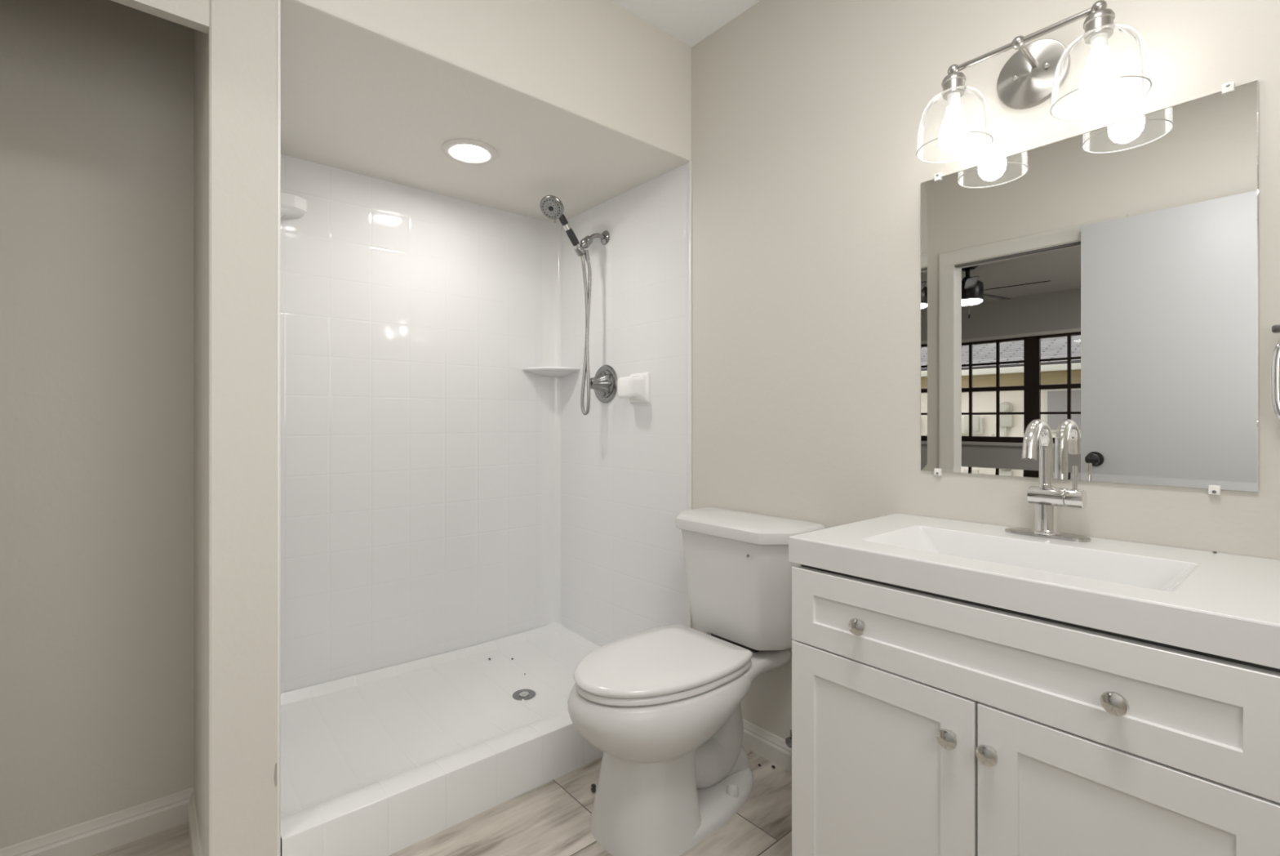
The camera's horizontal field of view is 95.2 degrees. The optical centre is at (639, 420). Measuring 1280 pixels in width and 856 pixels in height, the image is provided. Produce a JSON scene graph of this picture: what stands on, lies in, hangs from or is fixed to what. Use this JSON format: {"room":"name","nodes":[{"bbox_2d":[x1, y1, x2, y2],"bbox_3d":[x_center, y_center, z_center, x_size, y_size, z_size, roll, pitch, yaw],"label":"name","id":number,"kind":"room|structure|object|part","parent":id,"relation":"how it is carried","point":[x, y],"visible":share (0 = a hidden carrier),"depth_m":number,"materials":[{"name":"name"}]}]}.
{"room":"bathroom","nodes":[
{"label":"bathroom","id":0,"kind":"room"},
{"bbox_2d":[0,0,194,848],"bbox_3d":[-1.421,-0.141,1.482,0.458,2.440,0.100,0,0,-40],"label":"wall","id":1,"kind":"structure","parent":0,"point":[97,96],"depth_m":1.46,"materials":[{"name":"grey paint"}]},
{"bbox_2d":[0,786,194,855],"bbox_3d":[-1.384,1.037,1.439,0.458,0.083,0.014,0,0,-40],"label":"baseboard","id":2,"kind":"structure","parent":1,"relation":"attached to","point":[100,833],"depth_m":1.47,"materials":[{"name":"paint"}]},
{"bbox_2d":[110,0,208,34],"bbox_3d":[-1.082,-1.090,1.082,0.458,0.542,0.030,0,0,-40],"label":"wall closet header","id":3,"kind":"structure","parent":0,"point":[193,14],"depth_m":1.19,"materials":[{"name":"grey paint"}]},
{"bbox_2d":[194,0,276,855],"bbox_3d":[-1.175,-0.141,1.641,0.123,2.440,1.005,0,0,-40],"label":"wall partition","id":4,"kind":"structure","parent":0,"point":[235,64],"depth_m":1.26,"materials":[{"name":"grey paint"}]},
{"bbox_2d":[187,791,203,855],"bbox_3d":[-1.071,1.041,1.413,0.014,0.075,0.431,0,0,-40],"label":"baseboard","id":5,"kind":"structure","parent":4,"relation":"attached to","point":[193,820],"depth_m":1.47,"materials":[{"name":"paint"}]},
{"bbox_2d":[273,762,276,786],"bbox_3d":[-0.807,0.784,1.295,0.008,0.054,0.001,0,0,-40],"label":"trim","id":6,"kind":"structure","parent":4,"relation":"attached to","point":[275,767],"depth_m":1.29,"materials":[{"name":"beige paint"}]},
{"bbox_2d":[280,154,542,693],"bbox_3d":[-0.887,0.066,2.479,1.398,2.026,0.100,0,0,-40],"label":"wall","id":7,"kind":"structure","parent":0,"point":[411,317],"depth_m":2.35,"materials":[{"name":"white tile"}]},
{"bbox_2d":[280,191,306,218],"bbox_3d":[-1.277,-0.725,2.027,0.208,0.128,0.085,0,0,-40],"label":"soap shelf","id":8,"kind":"object","parent":7,"relation":"attached to","point":[292,206],"visible":0.33,"depth_m":2.04,"materials":[{"name":"white plastic"}]},
{"bbox_2d":[522,366,580,376],"bbox_3d":[-0.409,-0.226,2.693,0.192,0.034,0.192,0,0,-40],"label":"corner shelf","id":9,"kind":"object","parent":7,"relation":"attached to","point":[541,371],"visible":1,"depth_m":2.68,"materials":[{"name":"white"}]},
{"bbox_2d":[542,220,561,626],"bbox_3d":[-0.419,0.046,2.789,0.086,1.986,0.035,0,0,-40],"label":"trim","id":10,"kind":"structure","parent":7,"relation":"attached to","point":[551,231],"depth_m":2.80,"materials":[{"name":"white plastic"}]},
{"bbox_2d":[91,746,791,855],"bbox_3d":[-0.182,1.139,1.120,2.080,0.120,3.085,0,0,-40],"label":"floor","id":11,"kind":"structure","parent":0,"point":[552,817],"depth_m":1.54,"materials":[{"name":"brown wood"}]},
{"bbox_2d":[280,621,603,855],"bbox_3d":[-0.597,1.006,2.064,1.290,0.146,0.902,0,0,-40],"label":"shower pan","id":12,"kind":"object","parent":11,"relation":"on","point":[384,761],"visible":0.83,"depth_m":1.82,"materials":[{"name":"white plastic"}]},
{"bbox_2d":[591,786,595,791],"bbox_3d":[-0.136,1.074,1.702,0.014,0.010,0.018,0,0,-14],"label":"crumb","id":13,"kind":"object","parent":11,"relation":"on","point":[593,788],"visible":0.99,"depth_m":1.70,"materials":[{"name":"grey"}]},
{"bbox_2d":[567,506,825,855],"bbox_3d":[0.120,0.689,1.655,0.716,0.779,0.468,0,0,-40],"label":"toilet","id":14,"kind":"object","parent":11,"relation":"on","point":[662,705],"visible":0.98,"depth_m":1.54,"materials":[{"name":"white ceramic"}]},
{"bbox_3d":[0.041,0.649,1.588,0.480,0.024,0.356,0,0,-40],"label":"lid","id":15,"kind":"part","parent":14,"relation":"part of","materials":[{"name":"white plastic"}]},
{"bbox_3d":[0.041,0.674,1.588,0.470,0.020,0.350,0,0,-40],"label":"seat","id":16,"kind":"part","parent":14,"relation":"part of","materials":[{"name":"white plastic"}]},
{"bbox_3d":[0.310,0.505,1.817,0.204,0.323,0.432,0,0,-40],"label":"tank","id":17,"kind":"part","parent":14,"relation":"part of","materials":[{"name":"white ceramic"}]},
{"bbox_3d":[0.307,0.323,1.813,0.226,0.047,0.468,0,0,-40],"label":"tank lid","id":18,"kind":"part","parent":14,"relation":"part of","materials":[{"name":"white ceramic"}]},
{"bbox_2d":[791,564,1279,855],"bbox_3d":[0.725,0.689,1.108,0.508,0.779,0.718,0,0,-40],"label":"vanity cabinet","id":19,"kind":"object","parent":11,"relation":"on","point":[924,722],"visible":1,"depth_m":0.93,"materials":[{"name":"white paint"}]},
{"bbox_3d":[0.413,0.389,1.105,0.029,0.032,0.032,0,0,-40],"label":"knob","id":20,"kind":"part","parent":19,"relation":"part of","materials":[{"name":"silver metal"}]},
{"bbox_3d":[0.443,0.719,1.106,0.019,0.508,0.357,0,0,-40],"label":"door","id":21,"kind":"part","parent":19,"relation":"part of","materials":[{"name":"white paint"}]},
{"bbox_3d":[0.518,0.532,0.981,0.028,0.032,0.032,0,0,-40],"label":"knob","id":22,"kind":"part","parent":19,"relation":"part of","materials":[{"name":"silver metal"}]},
{"bbox_3d":[0.557,0.533,0.935,0.028,0.032,0.032,0,0,-40],"label":"knob","id":23,"kind":"part","parent":19,"relation":"part of","materials":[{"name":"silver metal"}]},
{"bbox_2d":[788,512,1279,668],"bbox_3d":[0.735,0.292,1.117,0.481,0.092,0.734,0,0,-40],"label":"sink","id":24,"kind":"object","parent":19,"relation":"in","point":[1228,605],"visible":0.99,"depth_m":0.99,"materials":[{"name":"white stone"}]},
{"bbox_2d":[1004,418,1091,542],"bbox_3d":[0.830,0.121,1.216,0.148,0.248,0.154,0,0,-40],"label":"faucet","id":25,"kind":"object","parent":24,"relation":"on","point":[1046,498],"visible":1,"depth_m":1.23,"materials":[{"name":"silver metal"}]},
{"bbox_3d":[0.824,0.071,1.211,0.133,0.148,0.025,0,0,-40],"label":"spout","id":26,"kind":"part","parent":25,"relation":"part of","materials":[{"name":"silver metal"}]},
{"bbox_3d":[0.865,0.242,1.246,0.052,0.007,0.154,0,0,-40],"label":"plate","id":27,"kind":"part","parent":25,"relation":"part of","materials":[{"name":"silver metal"}]},
{"bbox_3d":[0.898,0.120,1.207,0.009,0.052,0.009,0,0,16],"label":"lever","id":28,"kind":"part","parent":25,"relation":"part of","materials":[{"name":"silver metal"}]},
{"bbox_3d":[0.581,0.317,0.987,0.024,0.034,0.704,0,0,-40],"label":"rail","id":29,"kind":"part","parent":19,"relation":"part of","materials":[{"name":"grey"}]},
{"bbox_3d":[0.661,0.391,0.812,0.029,0.032,0.032,0,0,-40],"label":"knob","id":30,"kind":"part","parent":19,"relation":"part of","materials":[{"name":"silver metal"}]},
{"bbox_3d":[0.676,0.719,0.831,0.019,0.508,0.357,0,0,-40],"label":"door","id":31,"kind":"part","parent":19,"relation":"part of","materials":[{"name":"white paint"}]},
{"bbox_2d":[280,0,691,222],"bbox_3d":[-0.595,-1.154,2.134,1.398,0.414,1.005,0,0,-40],"label":"ceiling","id":32,"kind":"structure","parent":0,"point":[584,104],"depth_m":1.83,"materials":[{"name":"white paint"}]},
{"bbox_2d":[441,138,497,164],"bbox_3d":[-0.600,-0.943,2.061,0.190,0.012,0.190,0,0,-40],"label":"recessed light","id":33,"kind":"object","parent":32,"relation":"in","point":[471,152],"visible":1,"depth_m":2.05,"materials":[{"name":"white plastic"}]},
{"bbox_2d":[609,0,760,47],"bbox_3d":[-0.048,-1.411,0.962,2.080,0.100,2.670,0,0,-40],"label":"ceiling","id":34,"kind":"structure","parent":0,"point":[690,22],"depth_m":1.96,"materials":[{"name":"white paint"}]},
{"bbox_2d":[561,0,1279,738],"bbox_3d":[0.605,-0.141,1.722,0.100,2.440,2.985,0,0,-40],"label":"wall","id":35,"kind":"structure","parent":0,"point":[807,175],"depth_m":1.75,"materials":[{"name":"grey paint"}]},
{"bbox_2d":[539,195,609,414],"bbox_3d":[-0.267,-0.460,2.432,0.312,0.877,0.094,0,0,-40],"label":"shower","id":36,"kind":"object","parent":35,"relation":"attached to","point":[551,206],"visible":1,"depth_m":2.45,"materials":[{"name":"silver metal"}]},
{"bbox_3d":[-0.284,-0.766,2.420,0.134,0.169,0.029,0,0,-40],"label":"handle","id":37,"kind":"part","parent":36,"relation":"part of","materials":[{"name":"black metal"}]},
{"bbox_3d":[-0.187,-0.780,2.503,0.090,0.045,0.019,0,0,-40],"label":"shower arm","id":38,"kind":"part","parent":36,"relation":"part of","materials":[{"name":"silver metal"}]},
{"bbox_2d":[590,364,617,403],"bbox_3d":[-0.180,-0.157,2.505,0.086,0.166,0.166,0,0,-40],"label":"shower valve","id":39,"kind":"object","parent":35,"relation":"attached to","point":[604,384],"visible":0.93,"depth_m":2.49,"materials":[{"name":"silver metal"}]},
{"bbox_3d":[-0.185,-0.157,2.501,0.074,0.109,0.109,0,0,-40],"label":"knob","id":40,"kind":"part","parent":39,"relation":"part of","materials":[{"name":"silver metal"}]},
{"bbox_2d":[617,371,649,403],"bbox_3d":[-0.032,-0.130,2.329,0.088,0.122,0.116,0,0,-40],"label":"soap dish","id":41,"kind":"object","parent":35,"relation":"attached to","point":[636,386],"visible":1,"depth_m":2.31,"materials":[{"name":"white ceramic"}]},
{"bbox_2d":[617,375,643,399],"bbox_3d":[-0.041,-0.130,2.323,0.067,0.094,0.095,0,0,-40],"label":"tray","id":42,"kind":"object","parent":41,"relation":"on","point":[631,387],"depth_m":2.30,"materials":[{"name":"white ceramic"}]},
{"bbox_3d":[-0.007,-0.130,2.350,0.022,0.122,0.116,0,0,-40],"label":"plate","id":43,"kind":"part","parent":41,"relation":"part of","materials":[{"name":"white ceramic"}]},
{"bbox_2d":[688,160,691,627],"bbox_3d":[0.183,0.016,2.138,0.006,1.926,0.014,0,0,-40],"label":"trim","id":44,"kind":"structure","parent":35,"relation":"attached to","point":[689,162],"depth_m":2.14,"materials":[{"name":"white"}]},
{"bbox_2d":[742,718,791,772],"bbox_3d":[0.438,1.037,1.831,0.014,0.083,0.757,0,0,-40],"label":"baseboard","id":45,"kind":"structure","parent":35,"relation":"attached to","point":[769,745],"depth_m":1.86,"materials":[{"name":"paint"}]},
{"bbox_2d":[785,728,791,746],"bbox_3d":[0.468,0.951,1.749,0.075,0.056,0.056,0,0,-40],"label":"supply valve","id":46,"kind":"object","parent":35,"relation":"attached to","point":[788,740],"visible":0.32,"depth_m":1.73,"materials":[{"name":"silver metal"}]},
{"bbox_3d":[0.446,0.951,1.731,0.017,0.028,0.028,0,0,-40],"label":"handle","id":47,"kind":"part","parent":46,"relation":"part of","materials":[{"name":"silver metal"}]},
{"bbox_2d":[915,0,1151,163],"bbox_3d":[0.816,-0.726,1.243,0.199,0.237,0.420,0,0,-40],"label":"vanity light","id":48,"kind":"object","parent":35,"relation":"attached to","point":[1036,73],"visible":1,"depth_m":1.28,"materials":[{"name":"silver metal"}]},
{"bbox_3d":[0.713,-0.660,1.329,0.063,0.105,0.063,0,0,-40],"label":"bulb","id":49,"kind":"part","parent":48,"relation":"part of","materials":[{"name":"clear glass"}]},
{"bbox_3d":[0.713,-0.680,1.329,0.152,0.124,0.152,0,0,-40],"label":"lamp shade","id":50,"kind":"part","parent":48,"relation":"part of","materials":[{"name":"clear glass"}]},
{"bbox_3d":[0.838,-0.792,1.266,0.110,0.017,0.012,0,0,-40],"label":"arm","id":51,"kind":"part","parent":48,"relation":"part of","materials":[{"name":"silver metal"}]},
{"bbox_3d":[0.879,-0.774,1.312,0.013,0.140,0.140,0,0,-40],"label":"plate","id":52,"kind":"part","parent":48,"relation":"part of","materials":[{"name":"silver metal"}]},
{"bbox_3d":[0.884,-0.660,1.127,0.063,0.105,0.063,0,0,-40],"label":"bulb","id":53,"kind":"part","parent":48,"relation":"part of","materials":[{"name":"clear glass"}]},
{"bbox_3d":[0.884,-0.680,1.127,0.152,0.124,0.152,0,0,-40],"label":"lamp shade","id":54,"kind":"part","parent":48,"relation":"part of","materials":[{"name":"clear glass"}]},
{"bbox_2d":[920,80,1258,494],"bbox_3d":[0.913,-0.240,1.273,0.012,0.756,0.595,0,0,-40],"label":"mirror","id":55,"kind":"object","parent":35,"relation":"attached to","point":[1100,286],"visible":1,"depth_m":1.21,"materials":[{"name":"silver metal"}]},
{"bbox_2d":[1271,324,1279,420],"bbox_3d":[1.153,-0.080,0.965,0.044,0.202,0.150,0,0,-40],"label":"towel ring","id":56,"kind":"object","parent":35,"relation":"attached to","point":[1275,367],"visible":1,"depth_m":1.00,"materials":[{"name":"silver metal"}]},
{"bbox_3d":[-1.097,0.066,1.650,0.006,2.026,0.893,0,0,-40],"label":"wall","id":57,"kind":"structure","parent":0,"visible":0},
{"bbox_2d":[276,0,280,855],"bbox_3d":[-0.806,0.016,1.303,0.007,1.926,0.017,0,0,-40],"label":"trim","id":58,"kind":"structure","parent":57,"relation":"attached to","point":[278,2],"depth_m":1.30,"materials":[{"name":"white"}]}
]}

